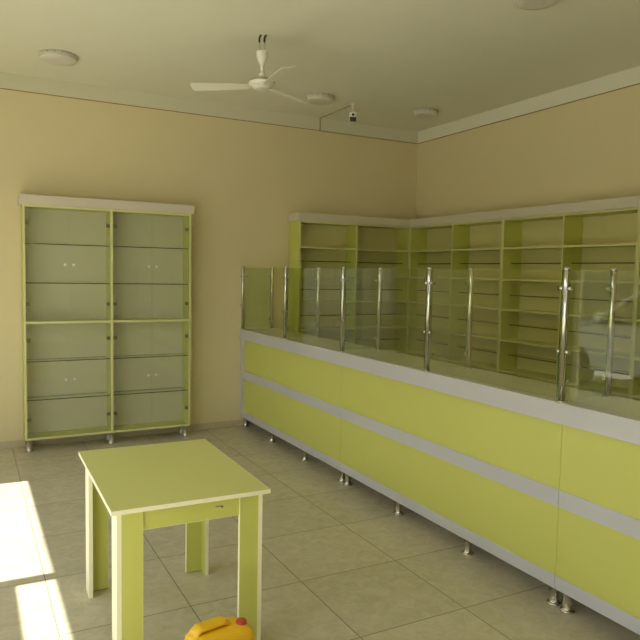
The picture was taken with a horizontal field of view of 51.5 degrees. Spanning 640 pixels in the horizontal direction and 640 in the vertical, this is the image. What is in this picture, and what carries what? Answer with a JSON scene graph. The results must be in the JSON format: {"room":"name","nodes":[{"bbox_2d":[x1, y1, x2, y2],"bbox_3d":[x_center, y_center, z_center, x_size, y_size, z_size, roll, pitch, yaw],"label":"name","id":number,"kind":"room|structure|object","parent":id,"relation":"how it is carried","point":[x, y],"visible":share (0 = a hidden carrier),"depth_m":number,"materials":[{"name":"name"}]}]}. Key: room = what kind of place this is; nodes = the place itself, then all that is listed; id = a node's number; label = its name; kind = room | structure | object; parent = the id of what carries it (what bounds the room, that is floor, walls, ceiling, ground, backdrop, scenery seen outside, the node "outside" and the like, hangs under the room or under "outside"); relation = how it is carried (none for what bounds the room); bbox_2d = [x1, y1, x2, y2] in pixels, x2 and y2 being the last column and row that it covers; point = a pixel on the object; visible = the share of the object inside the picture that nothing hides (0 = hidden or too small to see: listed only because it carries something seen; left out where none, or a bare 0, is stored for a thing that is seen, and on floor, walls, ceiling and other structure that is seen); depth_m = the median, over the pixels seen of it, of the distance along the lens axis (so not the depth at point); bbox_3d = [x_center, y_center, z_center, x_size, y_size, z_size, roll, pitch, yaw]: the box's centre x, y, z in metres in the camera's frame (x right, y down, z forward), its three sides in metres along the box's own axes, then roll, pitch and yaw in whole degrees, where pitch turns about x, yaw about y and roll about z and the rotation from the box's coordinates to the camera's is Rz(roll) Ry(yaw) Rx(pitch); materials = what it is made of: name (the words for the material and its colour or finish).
{"room":"pharmacy","nodes":[
{"label":"pharmacy","id":0,"kind":"room"},
{"bbox_2d":[0,89,417,441],"bbox_3d":[-1.564,-0.523,6.607,6.324,3.309,0.160,-1,5,-28],"label":"wall","id":1,"kind":"structure","parent":0,"point":[242,180],"depth_m":6.74,"materials":[{"name":"paint"}]},
{"bbox_2d":[0,419,254,448],"bbox_3d":[-1.538,1.100,6.657,5.964,0.066,0.009,-1,5,-28],"label":"baseboard","id":2,"kind":"structure","parent":1,"relation":"attached to","point":[211,425],"depth_m":6.46,"materials":[{"name":"tile"}]},
{"bbox_2d":[0,72,417,142],"bbox_3d":[-1.477,-2.097,6.431,5.964,0.140,0.006,-1,5,-28],"label":"trim","id":3,"kind":"structure","parent":1,"relation":"attached to","point":[8,81],"depth_m":6.53,"materials":[{"name":"paint"}]},
{"bbox_2d":[0,424,639,639],"bbox_3d":[0.501,1.508,2.783,6.324,0.120,9.120,-1,5,-28],"label":"floor","id":4,"kind":"structure","parent":0,"point":[338,563],"depth_m":3.63,"materials":[{"name":"tile"}]},
{"bbox_2d":[17,194,193,451],"bbox_3d":[-1.960,0.028,6.197,1.536,2.253,0.245,-1,5,-28],"label":"display cabinet","id":5,"kind":"object","parent":4,"relation":"on","point":[106,284],"visible":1,"depth_m":6.24,"materials":[{"name":"laminate"}]},
{"bbox_2d":[25,243,109,246],"bbox_3d":[-2.282,-0.677,5.994,0.714,0.008,0.176,-1,5,-28],"label":"glass shelf","id":6,"kind":"object","parent":5,"relation":"attached to","point":[26,244],"depth_m":6.03,"materials":[{"name":"clear glass"}]},
{"bbox_2d":[25,282,109,283],"bbox_3d":[-2.289,-0.335,6.018,0.714,0.008,0.176,-1,5,-28],"label":"glass shelf","id":7,"kind":"object","parent":5,"relation":"attached to","point":[25,282],"depth_m":5.99,"materials":[{"name":"clear glass"}]},
{"bbox_2d":[26,356,109,362],"bbox_3d":[-2.302,0.358,6.068,0.714,0.008,0.176,-1,5,-28],"label":"glass shelf","id":8,"kind":"object","parent":5,"relation":"attached to","point":[29,359],"depth_m":6.10,"materials":[{"name":"clear glass"}]},
{"bbox_2d":[26,319,110,323],"bbox_3d":[-2.289,0.012,6.030,0.714,0.019,0.210,-1,5,-28],"label":"shelf","id":9,"kind":"object","parent":5,"relation":"attached to","point":[28,321],"depth_m":6.01,"materials":[{"name":"laminate"}]},
{"bbox_2d":[27,392,109,400],"bbox_3d":[-2.309,0.700,6.092,0.714,0.008,0.176,-1,5,-28],"label":"glass shelf","id":10,"kind":"object","parent":5,"relation":"attached to","point":[44,395],"depth_m":6.13,"materials":[{"name":"clear glass"}]},
{"bbox_2d":[113,246,187,249],"bbox_3d":[-1.632,-0.689,6.339,0.714,0.008,0.176,-1,5,-28],"label":"glass shelf","id":11,"kind":"object","parent":5,"relation":"attached to","point":[114,247],"depth_m":6.38,"materials":[{"name":"clear glass"}]},
{"bbox_2d":[113,283,187,284],"bbox_3d":[-1.639,-0.347,6.363,0.714,0.008,0.176,-1,5,-28],"label":"glass shelf","id":12,"kind":"object","parent":5,"relation":"attached to","point":[113,283],"depth_m":6.37,"materials":[{"name":"clear glass"}]},
{"bbox_2d":[113,353,187,358],"bbox_3d":[-1.652,0.346,6.412,0.714,0.008,0.176,-1,5,-28],"label":"glass shelf","id":13,"kind":"object","parent":5,"relation":"attached to","point":[115,355],"depth_m":6.46,"materials":[{"name":"clear glass"}]},
{"bbox_2d":[114,387,186,394],"bbox_3d":[-1.659,0.688,6.437,0.714,0.008,0.176,-1,5,-28],"label":"glass shelf","id":14,"kind":"object","parent":5,"relation":"attached to","point":[122,390],"depth_m":6.48,"materials":[{"name":"clear glass"}]},
{"bbox_2d":[113,318,188,321],"bbox_3d":[-1.638,0.000,6.375,0.714,0.019,0.210,-1,5,-28],"label":"shelf","id":15,"kind":"object","parent":5,"relation":"attached to","point":[114,319],"depth_m":6.33,"materials":[{"name":"laminate"}]},
{"bbox_2d":[79,439,270,639],"bbox_3d":[-0.725,1.047,3.132,0.675,0.704,0.943,-1,5,-28],"label":"table","id":16,"kind":"object","parent":4,"relation":"on","point":[193,483],"visible":1,"depth_m":2.86,"materials":[{"name":"laminate"}]},
{"bbox_2d":[184,616,254,639],"bbox_3d":[-0.381,1.297,2.518,0.239,0.306,0.165,-2,5,-38],"label":"jerrycan","id":17,"kind":"object","parent":4,"relation":"on","point":[219,627],"visible":1,"depth_m":2.49,"materials":[{"name":"yellow plastic"}]},
{"bbox_2d":[240,339,344,482],"bbox_3d":[-0.163,0.699,6.152,0.398,0.990,2.129,-1,5,-28],"label":"counter","id":18,"kind":"object","parent":4,"relation":"on","point":[296,398],"depth_m":5.84,"materials":[{"name":"green laminate"}]},
{"bbox_2d":[288,212,409,353],"bbox_3d":[0.331,-0.015,7.404,1.427,2.255,0.259,-1,5,-28],"label":"shelving unit","id":19,"kind":"object","parent":4,"relation":"on","point":[329,242],"depth_m":7.42,"materials":[{"name":"laminate"}]},
{"bbox_2d":[300,314,349,315],"bbox_3d":[0.006,-0.056,7.295,0.676,0.008,0.124,-1,5,-28],"label":"glass shelf","id":20,"kind":"object","parent":19,"relation":"attached to","point":[300,314],"depth_m":7.29,"materials":[{"name":"clear glass"}]},
{"bbox_2d":[300,289,350,289],"bbox_3d":[0.012,-0.337,7.275,0.676,0.008,0.124,-1,5,-28],"label":"glass shelf","id":21,"kind":"object","parent":19,"relation":"attached to","point":[300,289],"depth_m":7.23,"materials":[{"name":"clear glass"}]},
{"bbox_2d":[301,260,350,262],"bbox_3d":[0.018,-0.639,7.253,0.676,0.008,0.124,-1,5,-28],"label":"glass shelf","id":22,"kind":"object","parent":19,"relation":"attached to","point":[302,261],"depth_m":7.32,"materials":[{"name":"clear glass"}]},
{"bbox_2d":[299,326,353,330],"bbox_3d":[0.028,0.093,7.260,0.676,0.018,0.229,-1,5,-28],"label":"shelf","id":23,"kind":"object","parent":19,"relation":"attached to","point":[301,328],"depth_m":7.27,"materials":[{"name":"laminate"}]},
{"bbox_2d":[300,301,354,302],"bbox_3d":[0.033,-0.197,7.239,0.676,0.018,0.229,-1,5,-28],"label":"shelf","id":24,"kind":"object","parent":19,"relation":"attached to","point":[300,301],"depth_m":7.15,"materials":[{"name":"laminate"}]},
{"bbox_2d":[300,275,355,276],"bbox_3d":[0.039,-0.481,7.219,0.676,0.018,0.229,-1,5,-28],"label":"shelf","id":25,"kind":"object","parent":19,"relation":"attached to","point":[300,275],"depth_m":7.15,"materials":[{"name":"laminate"}]},
{"bbox_2d":[301,246,355,250],"bbox_3d":[0.044,-0.775,7.198,0.676,0.018,0.229,-1,5,-28],"label":"shelf","id":26,"kind":"object","parent":19,"relation":"attached to","point":[303,248],"depth_m":7.24,"materials":[{"name":"laminate"}]},
{"bbox_2d":[356,338,399,340],"bbox_3d":[0.614,0.222,7.641,0.676,0.008,0.124,-1,5,-28],"label":"shelf","id":27,"kind":"object","parent":19,"relation":"attached to","point":[357,339],"depth_m":7.69,"materials":[{"name":"clear glass"}]},
{"bbox_2d":[356,313,400,314],"bbox_3d":[0.620,-0.067,7.620,0.676,0.008,0.124,-1,5,-28],"label":"glass shelf","id":28,"kind":"object","parent":19,"relation":"attached to","point":[356,313],"depth_m":7.65,"materials":[{"name":"clear glass"}]},
{"bbox_2d":[357,289,400,289],"bbox_3d":[0.625,-0.348,7.600,0.676,0.008,0.124,-1,5,-28],"label":"glass shelf","id":29,"kind":"object","parent":19,"relation":"attached to","point":[357,289],"depth_m":7.54,"materials":[{"name":"clear glass"}]},
{"bbox_2d":[357,262,402,263],"bbox_3d":[0.631,-0.650,7.579,0.676,0.008,0.124,-1,5,-28],"label":"glass shelf","id":30,"kind":"object","parent":19,"relation":"attached to","point":[357,262],"depth_m":7.63,"materials":[{"name":"clear glass"}]},
{"bbox_2d":[356,325,405,328],"bbox_3d":[0.641,0.081,7.585,0.676,0.018,0.229,-1,5,-28],"label":"shelf","id":31,"kind":"object","parent":19,"relation":"attached to","point":[357,326],"depth_m":7.58,"materials":[{"name":"laminate"}]},
{"bbox_2d":[357,300,406,302],"bbox_3d":[0.646,-0.208,7.564,0.676,0.018,0.229,-1,5,-28],"label":"shelf","id":32,"kind":"object","parent":19,"relation":"attached to","point":[358,301],"depth_m":7.55,"materials":[{"name":"laminate"}]},
{"bbox_2d":[357,276,407,277],"bbox_3d":[0.652,-0.492,7.544,0.676,0.018,0.229,-1,5,-28],"label":"shelf","id":33,"kind":"object","parent":19,"relation":"attached to","point":[357,276],"depth_m":7.51,"materials":[{"name":"laminate"}]},
{"bbox_2d":[358,249,407,251],"bbox_3d":[0.657,-0.786,7.523,0.676,0.018,0.229,-1,5,-28],"label":"shelf","id":34,"kind":"object","parent":19,"relation":"attached to","point":[359,250],"depth_m":7.51,"materials":[{"name":"laminate"}]},
{"bbox_2d":[388,349,405,352],"bbox_3d":[0.635,0.371,7.606,0.676,0.018,0.229,-1,5,-28],"label":"shelf","id":35,"kind":"object","parent":19,"relation":"attached to","point":[394,350],"depth_m":7.72,"materials":[{"name":"laminate"}]},
{"bbox_2d":[340,366,562,606],"bbox_3d":[0.836,0.852,4.273,0.398,0.990,2.133,-1,5,-28],"label":"counter","id":36,"kind":"object","parent":4,"relation":"on","point":[488,475],"depth_m":3.87,"materials":[{"name":"green laminate"}]},
{"bbox_2d":[239,328,639,444],"bbox_3d":[0.843,0.370,4.229,0.420,0.102,6.410,-1,5,-28],"label":"countertop","id":37,"kind":"structure","parent":36,"relation":"on","point":[620,426],"depth_m":3.81,"materials":[{"name":"white laminate"}]},
{"bbox_2d":[240,266,246,328],"bbox_3d":[-0.797,-0.231,6.911,0.066,0.654,0.077,-1,5,-28],"label":"post","id":38,"kind":"object","parent":37,"relation":"on","point":[242,305],"visible":0.99,"depth_m":6.90,"materials":[{"name":"metal"}]},
{"bbox_2d":[243,268,283,336],"bbox_3d":[-0.562,-0.193,6.443,0.007,0.623,1.005,-1,5,-28],"label":"glass screen","id":39,"kind":"object","parent":37,"relation":"on","point":[243,268],"visible":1,"depth_m":6.87,"materials":[{"name":"clear glass"}]},
{"bbox_2d":[268,267,273,328],"bbox_3d":[-0.515,-0.236,7.061,0.066,0.654,0.054,-1,5,-28],"label":"post","id":40,"kind":"object","parent":37,"relation":"on","point":[272,268],"visible":1,"depth_m":7.05,"materials":[{"name":"metal"}]},
{"bbox_2d":[282,266,289,338],"bbox_3d":[-0.305,-0.156,5.987,0.066,0.654,0.077,-1,5,-28],"label":"post","id":41,"kind":"object","parent":37,"relation":"on","point":[284,311],"visible":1,"depth_m":5.97,"materials":[{"name":"metal"}]},
{"bbox_2d":[287,269,316,336],"bbox_3d":[-0.164,-0.158,6.061,0.287,0.623,0.007,-1,5,-28],"label":"glass wall","id":42,"kind":"structure","parent":37,"relation":"on","point":[316,269],"depth_m":6.11,"materials":[{"name":"clear glass"}]},
{"bbox_2d":[285,268,341,349],"bbox_3d":[-0.073,-0.118,5.525,0.007,0.623,0.991,-1,5,-28],"label":"glass screen","id":43,"kind":"object","parent":37,"relation":"on","point":[286,268],"visible":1,"depth_m":5.94,"materials":[{"name":"clear glass"}]},
{"bbox_2d":[313,267,320,337],"bbox_3d":[-0.024,-0.161,6.136,0.066,0.654,0.054,-1,5,-28],"label":"post","id":44,"kind":"object","parent":37,"relation":"on","point":[318,268],"visible":1,"depth_m":6.13,"materials":[{"name":"metal"}]},
{"bbox_2d":[338,266,348,351],"bbox_3d":[0.180,-0.082,5.074,0.066,0.654,0.077,-1,5,-28],"label":"post","id":45,"kind":"object","parent":37,"relation":"on","point":[342,279],"visible":1,"depth_m":5.06,"materials":[{"name":"metal"}]},
{"bbox_2d":[344,282,377,349],"bbox_3d":[0.321,-0.084,5.149,0.287,0.623,0.007,-1,5,-28],"label":"glass wall","id":46,"kind":"structure","parent":37,"relation":"on","point":[377,282],"depth_m":5.20,"materials":[{"name":"clear glass"}]},
{"bbox_2d":[374,267,382,350],"bbox_3d":[0.462,-0.087,5.223,0.066,0.654,0.054,-1,5,-28],"label":"post","id":47,"kind":"object","parent":37,"relation":"on","point":[379,280],"visible":1,"depth_m":5.21,"materials":[{"name":"metal"}]},
{"bbox_2d":[342,268,426,368],"bbox_3d":[0.420,-0.043,4.598,0.007,0.623,1.023,-1,5,-28],"label":"glass screen","id":48,"kind":"object","parent":37,"relation":"on","point":[344,268],"visible":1,"depth_m":4.23,"materials":[{"name":"clear glass"}]},
{"bbox_2d":[422,267,435,371],"bbox_3d":[0.680,-0.005,4.134,0.066,0.654,0.077,-1,5,-28],"label":"post","id":49,"kind":"object","parent":37,"relation":"on","point":[428,282],"visible":1,"depth_m":4.12,"materials":[{"name":"metal"}]},
{"bbox_2d":[430,269,468,368],"bbox_3d":[0.821,-0.007,4.208,0.287,0.623,0.007,-1,5,-28],"label":"glass wall","id":50,"kind":"structure","parent":37,"relation":"on","point":[448,269],"depth_m":4.26,"materials":[{"name":"clear glass"}]},
{"bbox_2d":[463,268,473,368],"bbox_3d":[0.962,-0.010,4.283,0.066,0.654,0.054,-1,5,-28],"label":"post","id":51,"kind":"object","parent":37,"relation":"on","point":[470,283],"visible":1,"depth_m":4.27,"materials":[{"name":"metal"}]},
{"bbox_2d":[428,269,562,397],"bbox_3d":[0.919,0.034,3.659,0.007,0.623,1.021,-1,5,-28],"label":"glass screen","id":52,"kind":"object","parent":37,"relation":"on","point":[431,269],"visible":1,"depth_m":3.25,"materials":[{"name":"clear glass"}]},
{"bbox_2d":[555,267,573,402],"bbox_3d":[1.180,0.071,3.195,0.066,0.654,0.077,-1,5,-28],"label":"post","id":53,"kind":"object","parent":37,"relation":"on","point":[565,288],"visible":0.99,"depth_m":3.18,"materials":[{"name":"metal"}]},
{"bbox_2d":[565,270,611,398],"bbox_3d":[1.320,0.069,3.270,0.287,0.623,0.007,-1,5,-28],"label":"glass wall","id":54,"kind":"structure","parent":37,"relation":"on","point":[587,270],"depth_m":3.33,"materials":[{"name":"clear glass"}]},
{"bbox_2d":[564,270,638,416],"bbox_3d":[1.421,0.111,2.715,0.007,0.623,1.033,-1,5,-28],"label":"glass screen","id":55,"kind":"object","parent":37,"relation":"on","point":[570,270],"visible":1,"depth_m":3.17,"materials":[{"name":"clear glass"}]},
{"bbox_2d":[602,268,617,397],"bbox_3d":[1.461,0.066,3.344,0.066,0.654,0.054,-1,5,-28],"label":"post","id":56,"kind":"object","parent":37,"relation":"on","point":[613,288],"visible":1,"depth_m":3.33,"materials":[{"name":"metal"}]},
{"bbox_2d":[407,195,639,400],"bbox_3d":[2.131,0.137,5.769,0.259,2.255,4.370,-1,5,-28],"label":"shelving unit","id":57,"kind":"object","parent":4,"relation":"on","point":[597,237],"depth_m":6.18,"materials":[{"name":"laminate"}]},
{"bbox_2d":[408,351,447,360],"bbox_3d":[1.282,0.398,7.392,0.229,0.018,0.714,-1,5,-28],"label":"shelf","id":58,"kind":"object","parent":57,"relation":"attached to","point":[441,355],"depth_m":7.44,"materials":[{"name":"laminate"}]},
{"bbox_2d":[409,326,447,333],"bbox_3d":[1.288,0.109,7.372,0.229,0.018,0.714,-1,5,-28],"label":"shelf","id":59,"kind":"object","parent":57,"relation":"attached to","point":[438,329],"depth_m":7.45,"materials":[{"name":"laminate"}]},
{"bbox_2d":[409,301,448,305],"bbox_3d":[1.294,-0.180,7.351,0.229,0.018,0.714,-1,5,-28],"label":"shelf","id":60,"kind":"object","parent":57,"relation":"attached to","point":[411,303],"depth_m":7.48,"materials":[{"name":"laminate"}]},
{"bbox_2d":[410,277,449,278],"bbox_3d":[1.299,-0.464,7.331,0.229,0.018,0.714,-1,5,-28],"label":"shelf","id":61,"kind":"object","parent":57,"relation":"attached to","point":[410,277],"depth_m":7.21,"materials":[{"name":"laminate"}]},
{"bbox_2d":[411,249,450,252],"bbox_3d":[1.305,-0.759,7.310,0.229,0.018,0.714,-1,5,-28],"label":"shelf","id":62,"kind":"object","parent":57,"relation":"attached to","point":[412,250],"depth_m":7.43,"materials":[{"name":"laminate"}]},
{"bbox_2d":[416,339,447,344],"bbox_3d":[1.331,0.253,7.406,0.124,0.008,0.714,-1,5,-28],"label":"glass shelf","id":63,"kind":"object","parent":57,"relation":"attached to","point":[433,341],"depth_m":7.49,"materials":[{"name":"clear glass"}]},
{"bbox_2d":[416,314,448,318],"bbox_3d":[1.336,-0.036,7.386,0.124,0.008,0.714,-1,5,-28],"label":"glass shelf","id":64,"kind":"object","parent":57,"relation":"attached to","point":[434,316],"depth_m":7.51,"materials":[{"name":"clear glass"}]},
{"bbox_2d":[449,359,495,370],"bbox_3d":[1.626,0.451,6.747,0.229,0.018,0.714,-1,5,-28],"label":"shelf","id":65,"kind":"object","parent":57,"relation":"attached to","point":[482,363],"depth_m":6.79,"materials":[{"name":"laminate"}]},
{"bbox_2d":[449,332,496,340],"bbox_3d":[1.631,0.162,6.727,0.229,0.018,0.714,-1,5,-28],"label":"shelf","id":66,"kind":"object","parent":57,"relation":"attached to","point":[482,335],"depth_m":6.79,"materials":[{"name":"laminate"}]},
{"bbox_2d":[450,305,497,309],"bbox_3d":[1.637,-0.128,6.706,0.229,0.018,0.714,-1,5,-28],"label":"shelf","id":67,"kind":"object","parent":57,"relation":"attached to","point":[452,307],"depth_m":6.81,"materials":[{"name":"laminate"}]},
{"bbox_2d":[451,277,498,280],"bbox_3d":[1.642,-0.412,6.686,0.229,0.018,0.714,-1,5,-28],"label":"shelf","id":68,"kind":"object","parent":57,"relation":"attached to","point":[452,278],"depth_m":6.79,"materials":[{"name":"laminate"}]},
{"bbox_2d":[452,247,500,251],"bbox_3d":[1.648,-0.706,6.665,0.229,0.018,0.714,-1,5,-28],"label":"shelf","id":69,"kind":"object","parent":57,"relation":"attached to","point":[454,249],"depth_m":6.75,"materials":[{"name":"laminate"}]},
{"bbox_2d":[457,346,496,352],"bbox_3d":[1.674,0.305,6.761,0.124,0.008,0.714,-1,5,-28],"label":"glass shelf","id":70,"kind":"object","parent":57,"relation":"attached to","point":[485,349],"depth_m":6.84,"materials":[{"name":"clear glass"}]},
{"bbox_2d":[458,319,497,323],"bbox_3d":[1.679,0.016,6.741,0.124,0.008,0.714,-1,5,-28],"label":"glass shelf","id":71,"kind":"object","parent":57,"relation":"attached to","point":[477,321],"depth_m":6.83,"materials":[{"name":"clear glass"}]},
{"bbox_2d":[459,292,498,294],"bbox_3d":[1.685,-0.265,6.721,0.124,0.008,0.714,-1,5,-28],"label":"glass shelf","id":72,"kind":"object","parent":57,"relation":"attached to","point":[460,293],"depth_m":6.83,"materials":[{"name":"clear glass"}]},
{"bbox_2d":[460,263,499,263],"bbox_3d":[1.691,-0.567,6.699,0.124,0.008,0.714,-1,5,-28],"label":"glass shelf","id":73,"kind":"object","parent":57,"relation":"attached to","point":[460,263],"depth_m":6.71,"materials":[{"name":"clear glass"}]},
{"bbox_2d":[499,368,555,381],"bbox_3d":[1.973,0.504,6.094,0.229,0.018,0.695,-1,5,-28],"label":"shelf","id":74,"kind":"object","parent":57,"relation":"attached to","point":[535,373],"depth_m":6.13,"materials":[{"name":"laminate"}]},
{"bbox_2d":[500,338,556,348],"bbox_3d":[1.979,0.215,6.073,0.229,0.018,0.695,-1,5,-28],"label":"shelf","id":75,"kind":"object","parent":57,"relation":"attached to","point":[540,342],"depth_m":6.14,"materials":[{"name":"laminate"}]},
{"bbox_2d":[501,309,558,314],"bbox_3d":[1.984,-0.074,6.053,0.229,0.018,0.695,-1,5,-28],"label":"shelf","id":76,"kind":"object","parent":57,"relation":"attached to","point":[503,311],"depth_m":6.12,"materials":[{"name":"laminate"}]},
{"bbox_2d":[502,279,559,281],"bbox_3d":[1.990,-0.359,6.032,0.229,0.018,0.695,-1,5,-28],"label":"shelf","id":77,"kind":"object","parent":57,"relation":"attached to","point":[503,280],"depth_m":6.05,"materials":[{"name":"laminate"}]},
{"bbox_2d":[508,354,555,362],"bbox_3d":[2.022,0.358,6.108,0.124,0.008,0.695,-1,5,-28],"label":"glass shelf","id":78,"kind":"object","parent":57,"relation":"attached to","point":[534,357],"depth_m":6.18,"materials":[{"name":"clear glass"}]},
{"bbox_2d":[504,245,561,249],"bbox_3d":[1.995,-0.653,6.011,0.229,0.018,0.695,-1,5,-28],"label":"shelf","id":79,"kind":"object","parent":57,"relation":"attached to","point":[506,247],"depth_m":6.08,"materials":[{"name":"laminate"}]},
{"bbox_2d":[509,324,557,329],"bbox_3d":[2.027,0.069,6.087,0.124,0.008,0.695,-1,5,-28],"label":"glass shelf","id":80,"kind":"object","parent":57,"relation":"attached to","point":[523,326],"depth_m":6.18,"materials":[{"name":"clear glass"}]},
{"bbox_2d":[510,295,558,297],"bbox_3d":[2.032,-0.212,6.067,0.124,0.008,0.695,-1,5,-28],"label":"glass shelf","id":81,"kind":"object","parent":57,"relation":"attached to","point":[511,296],"depth_m":6.18,"materials":[{"name":"clear glass"}]},
{"bbox_2d":[511,263,560,263],"bbox_3d":[2.038,-0.514,6.046,0.124,0.008,0.695,-1,5,-28],"label":"glass shelf","id":82,"kind":"object","parent":57,"relation":"attached to","point":[511,263],"depth_m":6.05,"materials":[{"name":"clear glass"}]},
{"bbox_2d":[558,379,627,396],"bbox_3d":[2.307,0.555,5.466,0.229,0.018,0.695,-1,5,-28],"label":"shelf","id":83,"kind":"object","parent":57,"relation":"attached to","point":[593,384],"depth_m":5.48,"materials":[{"name":"laminate"}]},
{"bbox_2d":[561,313,631,321],"bbox_3d":[2.318,-0.024,5.425,0.229,0.018,0.695,-1,5,-28],"label":"shelf","id":84,"kind":"object","parent":57,"relation":"attached to","point":[619,317],"depth_m":5.45,"materials":[{"name":"laminate"}]},
{"bbox_2d":[567,363,628,374],"bbox_3d":[2.355,0.409,5.480,0.124,0.008,0.695,-1,5,-28],"label":"glass shelf","id":85,"kind":"object","parent":57,"relation":"attached to","point":[618,370],"depth_m":5.58,"materials":[{"name":"clear glass"}]},
{"bbox_2d":[567,346,629,358],"bbox_3d":[2.313,0.266,5.446,0.229,0.018,0.695,-1,5,-28],"label":"shelf","id":86,"kind":"object","parent":57,"relation":"attached to","point":[597,350],"depth_m":5.45,"materials":[{"name":"laminate"}]},
{"bbox_2d":[563,243,635,247],"bbox_3d":[2.329,-0.602,5.384,0.229,0.018,0.695,-1,5,-28],"label":"shelf","id":87,"kind":"object","parent":57,"relation":"attached to","point":[565,245],"depth_m":5.42,"materials":[{"name":"laminate"}]},
{"bbox_2d":[568,330,630,337],"bbox_3d":[2.361,0.120,5.459,0.124,0.008,0.695,-1,5,-28],"label":"glass shelf","id":88,"kind":"object","parent":57,"relation":"attached to","point":[596,333],"depth_m":5.57,"materials":[{"name":"clear glass"}]},
{"bbox_2d":[570,298,632,301],"bbox_3d":[2.366,-0.161,5.439,0.124,0.008,0.695,-1,5,-28],"label":"glass shelf","id":89,"kind":"object","parent":57,"relation":"attached to","point":[571,299],"depth_m":5.56,"materials":[{"name":"clear glass"}]},
{"bbox_2d":[571,280,633,283],"bbox_3d":[2.324,-0.308,5.405,0.229,0.018,0.695,-1,5,-28],"label":"shelf","id":90,"kind":"object","parent":57,"relation":"attached to","point":[572,281],"depth_m":5.42,"materials":[{"name":"laminate"}]},
{"bbox_2d":[571,262,634,263],"bbox_3d":[2.372,-0.463,5.418,0.124,0.008,0.695,-1,5,-28],"label":"glass shelf","id":91,"kind":"object","parent":57,"relation":"attached to","point":[571,262],"depth_m":5.48,"materials":[{"name":"clear glass"}]},
{"bbox_2d":[555,425,639,634],"bbox_3d":[1.836,1.005,2.393,0.398,0.990,2.133,-1,5,-28],"label":"counter","id":92,"kind":"object","parent":4,"relation":"on","point":[598,557],"depth_m":3.02,"materials":[{"name":"green laminate"}]},
{"bbox_2d":[0,0,639,131],"bbox_3d":[0.567,-1.926,2.539,6.324,0.150,9.120,-1,5,-28],"label":"ceiling","id":93,"kind":"structure","parent":0,"point":[391,59],"depth_m":4.97,"materials":[{"name":"paint"}]},
{"bbox_2d":[39,49,77,65],"bbox_3d":[-2.067,-2.068,5.252,0.290,0.054,0.294,-1,5,-28],"label":"ceiling lamp","id":94,"kind":"object","parent":93,"relation":"attached to","point":[51,56],"visible":1,"depth_m":5.18,"materials":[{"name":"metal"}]},
{"bbox_2d":[190,35,307,102],"bbox_3d":[-0.357,-1.830,4.646,0.928,0.386,0.830,-1,5,-28],"label":"ceiling fan","id":95,"kind":"object","parent":93,"relation":"hanging from","point":[260,83],"visible":1,"depth_m":4.72,"materials":[{"name":"white metal"}]},
{"bbox_2d":[307,93,334,104],"bbox_3d":[0.008,-2.105,6.341,0.270,0.054,0.274,-1,5,-28],"label":"ceiling lamp","id":96,"kind":"object","parent":93,"relation":"attached to","point":[314,98],"visible":1,"depth_m":6.26,"materials":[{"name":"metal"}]},
{"bbox_2d":[349,103,356,122],"bbox_3d":[0.329,-2.054,6.596,0.076,0.180,0.102,1,4,2],"label":"security camera","id":97,"kind":"object","parent":93,"relation":"attached to","point":[352,114],"visible":1,"depth_m":6.57,"materials":[{"name":"white plastic"}]},
{"bbox_2d":[319,105,417,143],"bbox_3d":[0.728,-2.109,7.222,1.310,0.145,0.664,-1,5,-28],"label":"cable trunking","id":98,"kind":"object","parent":93,"relation":"attached to","point":[349,105],"visible":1,"depth_m":7.31,"materials":[{"name":"white plastic"}]},
{"bbox_2d":[414,108,437,117],"bbox_3d":[1.089,-2.119,6.830,0.250,0.054,0.254,-1,5,-28],"label":"ceiling lamp","id":99,"kind":"object","parent":93,"relation":"attached to","point":[424,112],"visible":1,"depth_m":6.75,"materials":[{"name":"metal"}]},
{"bbox_2d":[414,111,436,117],"bbox_3d":[1.088,-2.110,6.832,0.238,0.034,0.238,-1,5,-28],"label":"diffuser","id":100,"kind":"object","parent":99,"relation":"attached to","point":[419,114],"depth_m":6.77,"materials":[{"name":"white plastic"}]},
{"bbox_2d":[512,0,559,9],"bbox_3d":[1.291,-1.910,3.945,0.290,0.054,0.294,-1,5,-28],"label":"ceiling lamp","id":101,"kind":"object","parent":93,"relation":"attached to","point":[521,4],"visible":1,"depth_m":3.97,"materials":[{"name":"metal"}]},
{"bbox_2d":[416,84,639,218],"bbox_3d":[3.257,-0.252,4.105,0.160,3.309,8.800,-1,5,-28],"label":"wall","id":102,"kind":"structure","parent":0,"point":[588,149],"depth_m":6.18,"materials":[{"name":"paint"}]},
{"bbox_2d":[418,66,639,143],"bbox_3d":[3.214,-1.831,3.954,0.006,0.140,8.800,-1,5,-28],"label":"trim","id":103,"kind":"structure","parent":102,"relation":"attached to","point":[630,77],"depth_m":6.16,"materials":[{"name":"paint"}]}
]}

